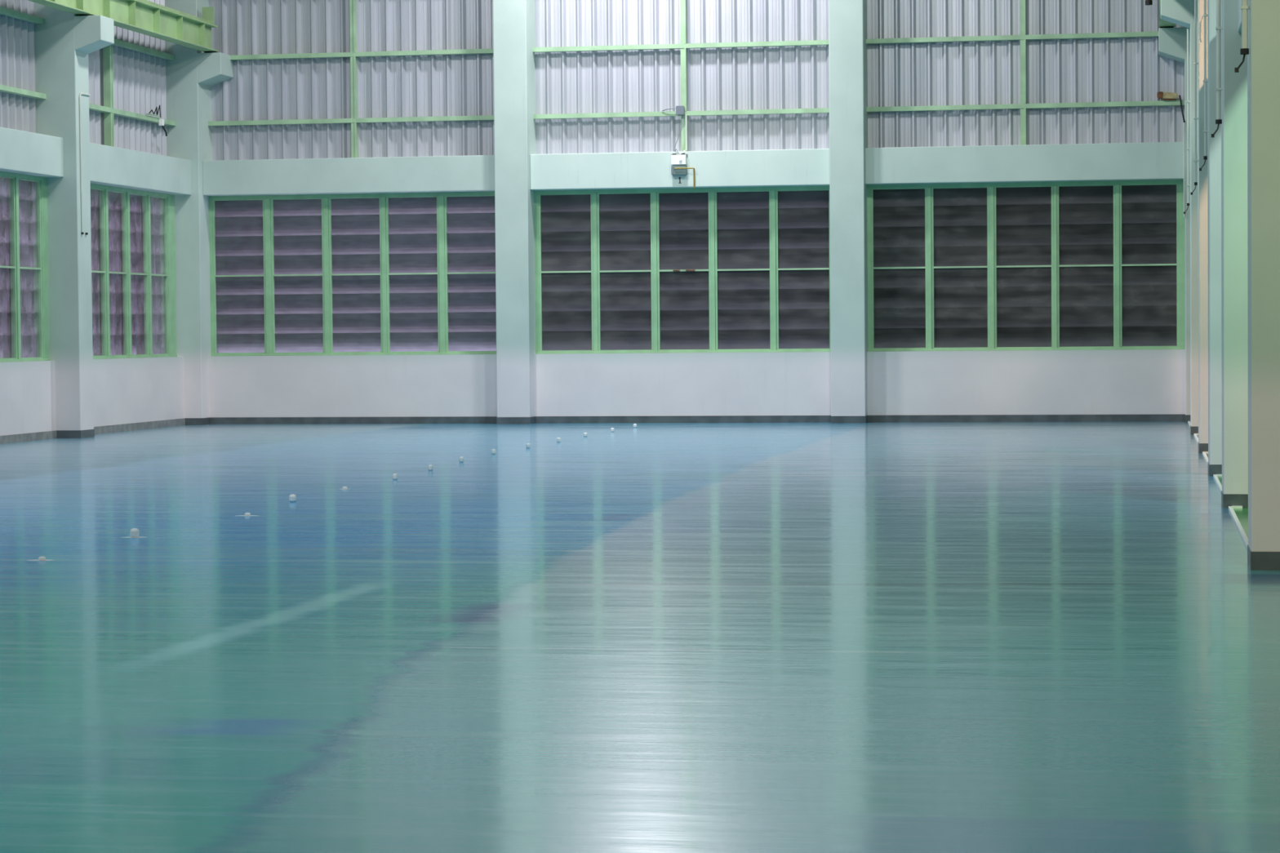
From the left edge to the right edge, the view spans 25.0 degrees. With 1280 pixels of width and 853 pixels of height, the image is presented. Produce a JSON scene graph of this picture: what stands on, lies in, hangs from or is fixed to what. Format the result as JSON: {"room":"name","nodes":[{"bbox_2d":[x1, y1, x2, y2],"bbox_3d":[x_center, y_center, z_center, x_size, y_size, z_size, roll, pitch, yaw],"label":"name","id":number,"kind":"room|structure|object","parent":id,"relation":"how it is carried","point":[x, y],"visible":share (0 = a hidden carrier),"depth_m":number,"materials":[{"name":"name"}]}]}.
{"room":"empty warehouse","nodes":[
{"label":"empty warehouse","id":0,"kind":"room"},
{"bbox_2d":[0,356,184,435],"bbox_3d":[-8.592,-0.414,42.840,0.280,1.135,11.640,0,2,10],"label":"wall","id":1,"kind":"structure","parent":0,"point":[142,389],"depth_m":44.34,"materials":[{"name":"paint"}]},
{"bbox_2d":[0,171,50,362],"bbox_3d":[-9.334,-2.207,39.688,0.510,2.680,5.220,0,2,10],"label":"window","id":2,"kind":"structure","parent":1,"relation":"in","point":[24,233],"depth_m":41.67,"materials":[{"name":"green metal"}]},
{"bbox_2d":[0,430,57,444],"bbox_3d":[-8.988,0.204,39.711,0.012,0.114,5.200,0,2,10],"label":"baseboard","id":3,"kind":"structure","parent":1,"relation":"attached to","point":[4,439],"depth_m":41.18,"materials":[{"name":"paint"}]},
{"bbox_2d":[90,183,177,359],"bbox_3d":[-8.357,-2.401,45.295,0.510,2.680,5.110,0,2,10],"label":"window","id":4,"kind":"structure","parent":1,"relation":"in","point":[133,231],"depth_m":46.11,"materials":[{"name":"green metal"}]},
{"bbox_2d":[93,417,185,434],"bbox_3d":[-8.001,0.008,45.372,0.012,0.114,5.200,0,2,10],"label":"baseboard","id":5,"kind":"structure","parent":1,"relation":"attached to","point":[176,422],"depth_m":45.74,"materials":[{"name":"paint"}]},
{"bbox_2d":[0,421,1279,852],"bbox_3d":[-0.083,0.913,20.765,25.300,0.200,52.800,0,2,10],"label":"floor","id":6,"kind":"structure","parent":0,"point":[869,637],"depth_m":13.91,"materials":[{"name":"teal paint"}]},
{"bbox_2d":[26,556,56,560],"bbox_3d":[-3.994,0.882,19.290,0.200,0.026,0.065,0,2,10],"label":"floor marker","id":7,"kind":"object","parent":6,"relation":"on","point":[40,558],"visible":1,"depth_m":19.27,"materials":[{"name":"white plastic"}]},
{"bbox_2d":[34,2,114,438],"bbox_3d":[-8.344,-5.035,42.337,1.154,10.400,0.558,0,2,10],"label":"concrete column","id":8,"kind":"structure","parent":6,"relation":"on","point":[63,44],"depth_m":42.16,"materials":[{"name":"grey paint"}]},
{"bbox_2d":[0,126,63,177],"bbox_3d":[-9.072,-3.834,39.586,0.450,0.575,5.200,0,2,10],"label":"concrete beam","id":9,"kind":"structure","parent":8,"relation":"attached to","point":[21,152],"depth_m":40.89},
{"bbox_2d":[0,0,35,133],"bbox_3d":[-9.286,-7.127,39.509,0.066,6.015,5.200,0,2,10],"label":"panel","id":10,"kind":"object","parent":9,"relation":"on","point":[17,49],"visible":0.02,"depth_m":41.49,"materials":[{"name":"grey metal"}]},
{"bbox_2d":[79,93,90,235],"bbox_3d":[-8.135,-3.854,42.397,0.040,2.073,0.422,0,2,10],"label":"conduit","id":11,"kind":"object","parent":8,"relation":"attached to","point":[80,94],"visible":1,"depth_m":42.21,"materials":[{"name":"plastic"}]},
{"bbox_2d":[27,0,217,52],"bbox_3d":[-8.545,-6.264,39.471,0.240,0.750,17.220,0,2,10],"label":"girder","id":12,"kind":"object","parent":8,"relation":"on","point":[146,17],"visible":0.96,"depth_m":44.85,"materials":[{"name":"green metal"}]},
{"bbox_2d":[89,142,191,195],"bbox_3d":[-8.086,-4.030,45.247,0.450,0.575,5.200,0,2,10],"label":"concrete beam","id":13,"kind":"structure","parent":8,"relation":"attached to","point":[109,166],"depth_m":45.27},
{"bbox_2d":[103,112,114,146],"bbox_3d":[-8.246,-4.588,44.849,0.126,0.569,0.090,0,2,10],"label":"steel post","id":14,"kind":"object","parent":13,"relation":"on","point":[108,117],"visible":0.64,"depth_m":44.81,"materials":[{"name":"green metal"}]},
{"bbox_2d":[88,0,167,155],"bbox_3d":[-8.300,-7.323,45.170,0.066,6.015,5.200,0,2,10],"label":"panel","id":15,"kind":"object","parent":13,"relation":"on","point":[140,79],"visible":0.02,"depth_m":46.18,"materials":[{"name":"grey metal"}]},
{"bbox_2d":[120,528,147,537],"bbox_3d":[-3.747,0.789,21.408,0.200,0.067,0.067,0,2,10],"label":"floor marker","id":16,"kind":"object","parent":6,"relation":"on","point":[134,533],"visible":1,"depth_m":21.39,"materials":[{"name":"white plastic"}]},
{"bbox_2d":[164,0,233,425],"bbox_3d":[-7.375,-5.234,48.103,1.084,10.400,0.758,0,2,10],"label":"concrete column","id":17,"kind":"structure","parent":6,"relation":"on","point":[190,77],"depth_m":47.83,"materials":[{"name":"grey paint"}]},
{"bbox_2d":[88,102,176,125],"bbox_3d":[-8.182,-4.922,45.233,0.121,0.072,5.200,0,2,10],"label":"steel girt","id":18,"kind":"object","parent":17,"relation":"attached to","point":[91,106],"visible":0.64,"depth_m":45.62,"materials":[{"name":"green paint"}]},
{"bbox_2d":[102,44,113,108],"bbox_3d":[-8.253,-5.453,44.821,0.126,1.018,0.090,0,2,10],"label":"steel post","id":19,"kind":"object","parent":18,"relation":"on","point":[107,51],"visible":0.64,"depth_m":44.79,"materials":[{"name":"green metal"}]},
{"bbox_2d":[146,104,167,136],"bbox_3d":[-7.818,-4.966,46.698,0.084,0.493,0.814,0,2,10],"label":"floodlight","id":20,"kind":"object","parent":18,"relation":"attached to","point":[161,122],"visible":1,"depth_m":46.87,"materials":[{"name":"white metal"}]},
{"bbox_2d":[112,38,175,59],"bbox_3d":[-8.191,-6.011,45.197,0.121,0.072,5.200,0,2,10],"label":"steel girt","id":21,"kind":"object","parent":17,"relation":"attached to","point":[117,42],"visible":0.62,"depth_m":46.30,"materials":[{"name":"green paint"}]},
{"bbox_2d":[202,155,494,195],"bbox_3d":[-4.752,-4.141,47.745,5.000,0.575,0.510,0,2,10],"label":"concrete beam","id":22,"kind":"structure","parent":17,"relation":"attached to","point":[467,173],"depth_m":47.49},
{"bbox_2d":[209,0,494,159],"bbox_3d":[-4.743,-7.442,47.852,5.000,6.015,0.066,0,2,10],"label":"panel","id":23,"kind":"object","parent":22,"relation":"on","point":[433,85],"visible":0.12,"depth_m":47.92,"materials":[{"name":"grey metal"}]},
{"bbox_2d":[351,122,358,157],"bbox_3d":[-4.727,-4.732,47.840,0.090,0.599,0.126,0,2,10],"label":"steel post","id":24,"kind":"object","parent":22,"relation":"on","point":[354,126],"visible":1,"depth_m":47.79,"materials":[{"name":"green metal"}]},
{"bbox_2d":[208,115,493,125],"bbox_3d":[-4.740,-5.067,47.833,5.000,0.072,0.121,0,2,10],"label":"steel girt","id":25,"kind":"object","parent":24,"relation":"attached to","point":[476,117],"visible":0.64,"depth_m":47.78,"materials":[{"name":"green paint"}]},
{"bbox_2d":[350,56,358,118],"bbox_3d":[-4.735,-5.612,47.811,0.090,1.018,0.126,0,2,10],"label":"steel post","id":26,"kind":"object","parent":25,"relation":"on","point":[353,60],"visible":1,"depth_m":47.76,"materials":[{"name":"green metal"}]},
{"bbox_2d":[230,48,493,60],"bbox_3d":[-4.749,-6.157,47.797,5.000,0.072,0.121,0,2,10],"label":"steel girt","id":27,"kind":"object","parent":26,"relation":"attached to","point":[488,51],"visible":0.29,"depth_m":47.71,"materials":[{"name":"green paint"}]},
{"bbox_2d":[349,0,357,52],"bbox_3d":[-4.744,-6.701,47.775,0.090,1.018,0.126,0,2,10],"label":"steel post","id":28,"kind":"object","parent":27,"relation":"on","point":[353,3],"visible":1,"depth_m":47.74,"materials":[{"name":"green metal"}]},
{"bbox_2d":[238,512,257,515],"bbox_3d":[-3.241,0.725,23.846,0.200,0.026,0.065,0,2,10],"label":"floor marker","id":29,"kind":"object","parent":6,"relation":"on","point":[246,513],"visible":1,"depth_m":23.84,"materials":[{"name":"white plastic"}]},
{"bbox_2d":[288,494,296,502],"bbox_3d":[-3.099,0.638,25.770,0.068,0.065,0.065,0,2,10],"label":"floor marker","id":30,"kind":"object","parent":6,"relation":"on","point":[292,498],"visible":1,"depth_m":25.75,"materials":[{"name":"white plastic"}]},
{"bbox_2d":[392,473,397,479],"bbox_3d":[-2.504,0.511,29.532,0.058,0.060,0.055,0,2,10],"label":"floor marker","id":31,"kind":"object","parent":6,"relation":"on","point":[394,475],"visible":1,"depth_m":29.51,"materials":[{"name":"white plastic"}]},
{"bbox_2d":[427,464,433,470],"bbox_3d":[-2.279,0.447,31.410,0.058,0.060,0.055,0,2,10],"label":"floor marker","id":32,"kind":"object","parent":6,"relation":"on","point":[430,467],"visible":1,"depth_m":31.39,"materials":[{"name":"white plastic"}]},
{"bbox_2d":[458,457,463,462],"bbox_3d":[-2.065,0.380,33.392,0.058,0.060,0.055,0,2,10],"label":"floor marker","id":33,"kind":"object","parent":6,"relation":"on","point":[460,459],"visible":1,"depth_m":33.37,"materials":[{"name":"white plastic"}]},
{"bbox_2d":[493,0,536,424],"bbox_3d":[-2.038,-5.248,47.173,0.558,10.400,0.758,0,2,10],"label":"concrete column","id":34,"kind":"structure","parent":6,"relation":"on","point":[513,20],"depth_m":46.88,"materials":[{"name":"grey paint"}]},
{"bbox_2d":[529,148,829,190],"bbox_3d":[0.671,-4.156,46.800,4.910,0.575,0.510,0,2,10],"label":"concrete beam","id":35,"kind":"structure","parent":34,"relation":"attached to","point":[806,166],"depth_m":46.56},
{"bbox_2d":[671,153,687,174],"bbox_3d":[0.625,-4.222,46.480,0.270,0.340,0.130,0,2,10],"label":"electrical box","id":36,"kind":"object","parent":35,"relation":"attached to","point":[676,159],"visible":1,"depth_m":46.45,"materials":[{"name":"white plastic"}]},
{"bbox_2d":[673,115,683,153],"bbox_3d":[0.614,-4.716,46.658,0.122,0.640,0.351,0,2,17],"label":"cable","id":37,"kind":"object","parent":36,"relation":"attached to","point":[682,115],"visible":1,"depth_m":46.68,"materials":[{"name":"grey plastic"}]},
{"bbox_2d":[674,167,694,187],"bbox_3d":[0.717,-4.000,46.465,0.317,0.326,0.129,0,2,10],"label":"conduit","id":38,"kind":"object","parent":36,"relation":"attached to","point":[693,168],"visible":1,"depth_m":46.43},
{"bbox_2d":[682,114,687,153],"bbox_3d":[0.722,-4.719,46.636,0.028,0.668,0.363,0,2,10],"label":"conduit","id":39,"kind":"object","parent":36,"relation":"attached to","point":[686,114],"visible":1,"depth_m":46.79,"materials":[{"name":"plastic"}]},
{"bbox_2d":[534,0,829,154],"bbox_3d":[0.680,-7.456,46.906,4.910,6.015,0.066,0,2,10],"label":"panel","id":40,"kind":"object","parent":35,"relation":"on","point":[786,77],"visible":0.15,"depth_m":46.98,"materials":[{"name":"grey metal"}]},
{"bbox_2d":[680,115,688,151],"bbox_3d":[0.721,-4.746,46.890,0.090,0.599,0.126,0,2,10],"label":"steel post","id":41,"kind":"object","parent":35,"relation":"on","point":[683,130],"visible":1,"depth_m":46.85,"materials":[{"name":"green metal"}]},
{"bbox_2d":[533,107,829,119],"bbox_3d":[0.684,-5.082,46.888,4.910,0.072,0.121,0,2,10],"label":"steel girt","id":42,"kind":"object","parent":41,"relation":"attached to","point":[816,110],"visible":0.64,"depth_m":46.85,"materials":[{"name":"green paint"}]},
{"bbox_2d":[675,105,684,114],"bbox_3d":[0.655,-5.123,46.781,0.130,0.140,0.097,0,2,10],"label":"junction box","id":43,"kind":"object","parent":42,"relation":"attached to","point":[679,109],"visible":1,"depth_m":46.73,"materials":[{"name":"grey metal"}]},
{"bbox_2d":[680,48,687,111],"bbox_3d":[0.713,-5.626,46.861,0.090,1.018,0.126,0,2,10],"label":"steel post","id":44,"kind":"object","parent":42,"relation":"on","point":[683,51],"visible":1,"depth_m":46.81,"materials":[{"name":"green metal"}]},
{"bbox_2d":[533,40,828,52],"bbox_3d":[0.674,-6.171,46.852,4.910,0.072,0.121,0,2,10],"label":"steel girt","id":45,"kind":"object","parent":44,"relation":"attached to","point":[805,42],"visible":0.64,"depth_m":46.79,"materials":[{"name":"green paint"}]},
{"bbox_2d":[680,0,687,43],"bbox_3d":[0.704,-6.716,46.825,0.090,1.018,0.126,0,2,10],"label":"steel post","id":46,"kind":"object","parent":45,"relation":"on","point":[683,37],"visible":1,"depth_m":46.78,"materials":[{"name":"green metal"}]},
{"bbox_2d":[525,443,530,448],"bbox_3d":[-1.441,0.248,37.209,0.058,0.060,0.055,0,2,10],"label":"floor marker","id":47,"kind":"object","parent":6,"relation":"on","point":[527,446],"visible":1,"depth_m":37.19,"materials":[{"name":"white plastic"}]},
{"bbox_2d":[828,0,867,423],"bbox_3d":[3.341,-5.263,46.235,0.558,10.400,0.758,0,2,10],"label":"concrete column","id":48,"kind":"structure","parent":6,"relation":"on","point":[847,19],"depth_m":45.93,"materials":[{"name":"grey paint"}]},
{"bbox_2d":[1158,26,1190,422],"bbox_3d":[8.623,-5.277,45.314,0.954,10.400,0.758,0,2,10],"label":"concrete column","id":49,"kind":"structure","parent":6,"relation":"on","point":[1172,42],"depth_m":45.01,"materials":[{"name":"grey paint"}]},
{"bbox_2d":[865,142,1183,185],"bbox_3d":[6.099,-4.170,45.853,5.010,0.575,0.510,0,2,10],"label":"concrete beam","id":50,"kind":"structure","parent":49,"relation":"attached to","point":[1146,161],"depth_m":45.60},
{"bbox_2d":[1020,107,1026,144],"bbox_3d":[6.099,-4.761,45.953,0.090,0.599,0.126,0,2,10],"label":"steel post","id":51,"kind":"object","parent":50,"relation":"on","point":[1023,111],"visible":1,"depth_m":45.91,"materials":[{"name":"green metal"}]},
{"bbox_2d":[866,100,1184,111],"bbox_3d":[6.112,-5.096,45.941,5.010,0.072,0.121,0,2,10],"label":"steel girt","id":52,"kind":"object","parent":51,"relation":"attached to","point":[1155,103],"visible":1,"depth_m":45.88,"materials":[{"name":"green paint"}]},
{"bbox_2d":[1019,39,1026,103],"bbox_3d":[6.092,-5.641,45.924,0.090,1.018,0.126,0,2,10],"label":"steel post","id":53,"kind":"object","parent":52,"relation":"on","point":[1022,42],"visible":1,"depth_m":45.87,"materials":[{"name":"green metal"}]},
{"bbox_2d":[866,31,1158,44],"bbox_3d":[6.103,-6.186,45.905,5.010,0.072,0.121,0,2,10],"label":"steel girt","id":54,"kind":"object","parent":53,"relation":"attached to","point":[1154,33],"visible":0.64,"depth_m":45.88,"materials":[{"name":"green paint"}]},
{"bbox_2d":[1019,0,1026,35],"bbox_3d":[6.083,-6.730,45.888,0.090,1.018,0.126,0,2,10],"label":"steel post","id":55,"kind":"object","parent":54,"relation":"on","point":[1022,2],"visible":1,"depth_m":45.85,"materials":[{"name":"green metal"}]},
{"bbox_2d":[1157,91,1177,100],"bbox_3d":[8.308,-5.206,45.489,0.316,0.136,0.160,0,2,10],"label":"floodlight","id":56,"kind":"object","parent":52,"relation":"on","point":[1161,95],"visible":1,"depth_m":45.43,"materials":[{"name":"brown metal"}]},
{"bbox_2d":[866,0,1184,147],"bbox_3d":[6.109,-7.471,45.960,5.010,6.015,0.066,0,2,10],"label":"panel","id":57,"kind":"object","parent":50,"relation":"on","point":[1108,69],"visible":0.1,"depth_m":46.05,"materials":[{"name":"grey metal"}]},
{"bbox_2d":[1158,0,1175,27],"bbox_3d":[5.921,-6.134,31.877,0.250,0.750,27.220,0,2,10],"label":"girder","id":58,"kind":"object","parent":49,"relation":"on","point":[1162,24],"visible":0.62,"depth_m":44.57,"materials":[{"name":"green metal"}]},
{"bbox_2d":[1145,0,1152,4],"bbox_3d":[7.950,-6.800,44.795,0.225,0.510,0.109,0,2,10],"label":"buffer","id":59,"kind":"object","parent":58,"relation":"hanging from","point":[1147,2],"visible":1,"depth_m":44.77,"materials":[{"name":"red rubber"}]},
{"bbox_2d":[1178,94,1185,122],"bbox_3d":[8.486,-4.973,45.185,0.037,0.464,0.484,0,2,2],"label":"cable","id":60,"kind":"object","parent":49,"relation":"attached to","point":[1181,106],"visible":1,"depth_m":45.24,"materials":[{"name":"black rubber"}]},
{"bbox_2d":[1160,0,1198,435],"bbox_3d":[7.697,-5.093,39.998,0.954,10.400,0.558,0,2,10],"label":"concrete column","id":61,"kind":"structure","parent":6,"relation":"on","point":[1180,12],"depth_m":39.81,"materials":[{"name":"grey paint"}]},
{"bbox_2d":[1183,28,1190,213],"bbox_3d":[7.546,-4.211,39.841,0.094,2.550,0.110,0,2,10],"label":"conduit","id":62,"kind":"object","parent":61,"relation":"attached to","point":[1188,184],"visible":1,"depth_m":39.87,"materials":[{"name":"plastic"}]},
{"bbox_2d":[1193,433,1198,444],"bbox_3d":[7.252,0.195,37.278,0.115,0.018,5.319,0,2,10],"label":"edging","id":63,"kind":"object","parent":6,"relation":"on","point":[1194,434],"visible":0.54,"depth_m":38.57,"materials":[{"name":"white concrete"}]},
{"bbox_2d":[1197,0,1208,453],"bbox_3d":[6.690,-4.893,34.219,0.954,10.400,0.558,0,2,10],"label":"concrete column","id":64,"kind":"structure","parent":6,"relation":"on","point":[1202,196],"depth_m":34.06,"materials":[{"name":"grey paint"}]},
{"bbox_2d":[1190,0,1198,195],"bbox_3d":[6.539,-4.011,34.063,0.094,2.550,0.110,0,2,10],"label":"conduit","id":65,"kind":"object","parent":64,"relation":"attached to","point":[1195,63],"visible":1,"depth_m":34.09,"materials":[{"name":"plastic"}]},
{"bbox_2d":[1200,13,1207,40],"bbox_3d":[6.652,-4.701,33.937,0.129,0.338,0.024,0,2,10],"label":"cable","id":66,"kind":"object","parent":64,"relation":"attached to","point":[1206,13],"visible":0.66,"depth_m":33.94,"materials":[{"name":"plastic"}]},
{"bbox_2d":[1202,451,1208,464],"bbox_3d":[6.293,0.386,31.769,0.115,0.018,4.771,0,2,10],"label":"edging","id":67,"kind":"object","parent":6,"relation":"on","point":[1205,455],"visible":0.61,"depth_m":32.97,"materials":[{"name":"white concrete"}]},
{"bbox_2d":[1207,0,1222,475],"bbox_3d":[5.777,-4.711,28.980,0.954,10.400,0.558,0,2,10],"label":"concrete column","id":68,"kind":"structure","parent":6,"relation":"on","point":[1214,144],"depth_m":28.82,"materials":[{"name":"grey paint"}]},
{"bbox_2d":[1199,0,1208,170],"bbox_3d":[5.626,-3.829,28.824,0.094,2.550,0.110,0,2,10],"label":"conduit","id":69,"kind":"object","parent":68,"relation":"attached to","point":[1205,131],"visible":1,"depth_m":28.85,"materials":[{"name":"plastic"}]},
{"bbox_2d":[1213,474,1222,492],"bbox_3d":[5.393,0.565,26.603,0.115,0.018,4.623,0,2,10],"label":"edging","id":70,"kind":"object","parent":6,"relation":"on","point":[1215,476],"visible":0.61,"depth_m":27.58,"materials":[{"name":"white concrete"}]},
{"bbox_2d":[1221,0,1248,507],"bbox_3d":[4.890,-4.535,23.887,0.954,10.400,0.558,0,2,10],"label":"concrete column","id":71,"kind":"structure","parent":6,"relation":"on","point":[1234,299],"depth_m":23.72,"materials":[{"name":"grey paint"}]},
{"bbox_2d":[1211,0,1222,137],"bbox_3d":[4.741,-3.653,23.729,0.066,2.550,0.140,1,2,36],"label":"conduit","id":72,"kind":"object","parent":71,"relation":"attached to","point":[1218,121],"visible":1,"depth_m":23.77,"materials":[{"name":"plastic"}]},
{"bbox_2d":[1227,506,1248,548],"bbox_3d":[4.420,0.758,21.019,0.115,0.018,5.620,0,2,10],"label":"edging","id":73,"kind":"object","parent":6,"relation":"on","point":[1235,518],"visible":0.82,"depth_m":21.64,"materials":[{"name":"white plastic"}]},
{"bbox_2d":[1247,0,1279,570],"bbox_3d":[3.831,-4.325,17.812,0.954,10.400,0.558,0,2,10],"label":"concrete column","id":74,"kind":"structure","parent":6,"relation":"on","point":[1263,15],"depth_m":17.66,"materials":[{"name":"grey paint"}]},
{"bbox_2d":[1237,0,1241,32],"bbox_3d":[4.574,-3.406,20.848,0.330,0.550,5.620,0,2,10],"label":"concrete beam","id":75,"kind":"structure","parent":74,"relation":"attached to","point":[1239,2],"depth_m":23.29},
{"bbox_2d":[1234,0,1249,72],"bbox_3d":[3.682,-3.443,17.654,0.066,2.550,0.140,1,2,36],"label":"conduit","id":76,"kind":"object","parent":74,"relation":"attached to","point":[1244,51],"visible":1,"depth_m":17.70,"materials":[{"name":"plastic"}]},
{"bbox_3d":[-9.330,-4.839,36.676,1.154,10.400,0.558,0,2,10],"label":"concrete column","id":77,"kind":"structure","parent":6,"relation":"on","visible":0},
{"bbox_2d":[0,6,44,24],"bbox_3d":[-9.178,-5.815,39.535,0.121,0.072,5.200,0,2,10],"label":"steel girt","id":78,"kind":"object","parent":77,"relation":"attached to","point":[6,11],"visible":1,"depth_m":41.24,"materials":[{"name":"green paint"}]},
{"bbox_2d":[0,84,45,98],"bbox_3d":[-9.169,-4.726,39.572,0.121,0.072,5.200,0,2,10],"label":"steel girt","id":79,"kind":"object","parent":77,"relation":"attached to","point":[11,90],"visible":1,"depth_m":41.27,"materials":[{"name":"green paint"}]},
{"bbox_2d":[208,349,1185,417],"bbox_3d":[4.569,-0.640,46.308,24.900,1.135,0.280,0,2,10],"label":"wall","id":80,"kind":"structure","parent":0,"point":[1125,381],"depth_m":46.79,"materials":[{"name":"paint"}]},
{"bbox_2d":[208,191,496,355],"bbox_3d":[-4.695,-2.525,48.106,5.040,2.680,0.510,0,2,10],"label":"window","id":81,"kind":"structure","parent":80,"relation":"in","point":[391,273],"depth_m":48.05,"materials":[{"name":"green metal"}]},
{"bbox_2d":[208,416,497,424],"bbox_3d":[-4.732,-0.100,47.799,5.000,0.114,0.012,0,2,10],"label":"baseboard","id":82,"kind":"structure","parent":80,"relation":"attached to","point":[442,420],"depth_m":47.81,"materials":[{"name":"grey paint"}]},
{"bbox_2d":[533,185,831,354],"bbox_3d":[0.723,-2.540,47.161,4.960,2.680,0.510,0,2,10],"label":"window","id":83,"kind":"structure","parent":80,"relation":"in","point":[606,282],"depth_m":47.10,"materials":[{"name":"green metal"}]},
{"bbox_2d":[534,415,831,423],"bbox_3d":[0.691,-0.115,46.854,4.910,0.114,0.012,0,2,10],"label":"baseboard","id":84,"kind":"structure","parent":80,"relation":"attached to","point":[690,419],"depth_m":46.84,"materials":[{"name":"grey paint"}]},
{"bbox_2d":[866,179,1185,351],"bbox_3d":[6.163,-2.554,46.213,5.025,2.680,0.510,0,2,10],"label":"window","id":85,"kind":"structure","parent":80,"relation":"in","point":[1062,265],"depth_m":46.01,"materials":[{"name":"green metal"}]},
{"bbox_2d":[867,413,1185,422],"bbox_3d":[6.119,-0.129,45.907,5.010,0.114,0.012,0,2,10],"label":"baseboard","id":86,"kind":"structure","parent":80,"relation":"attached to","point":[937,418],"depth_m":45.90,"materials":[{"name":"grey paint"}]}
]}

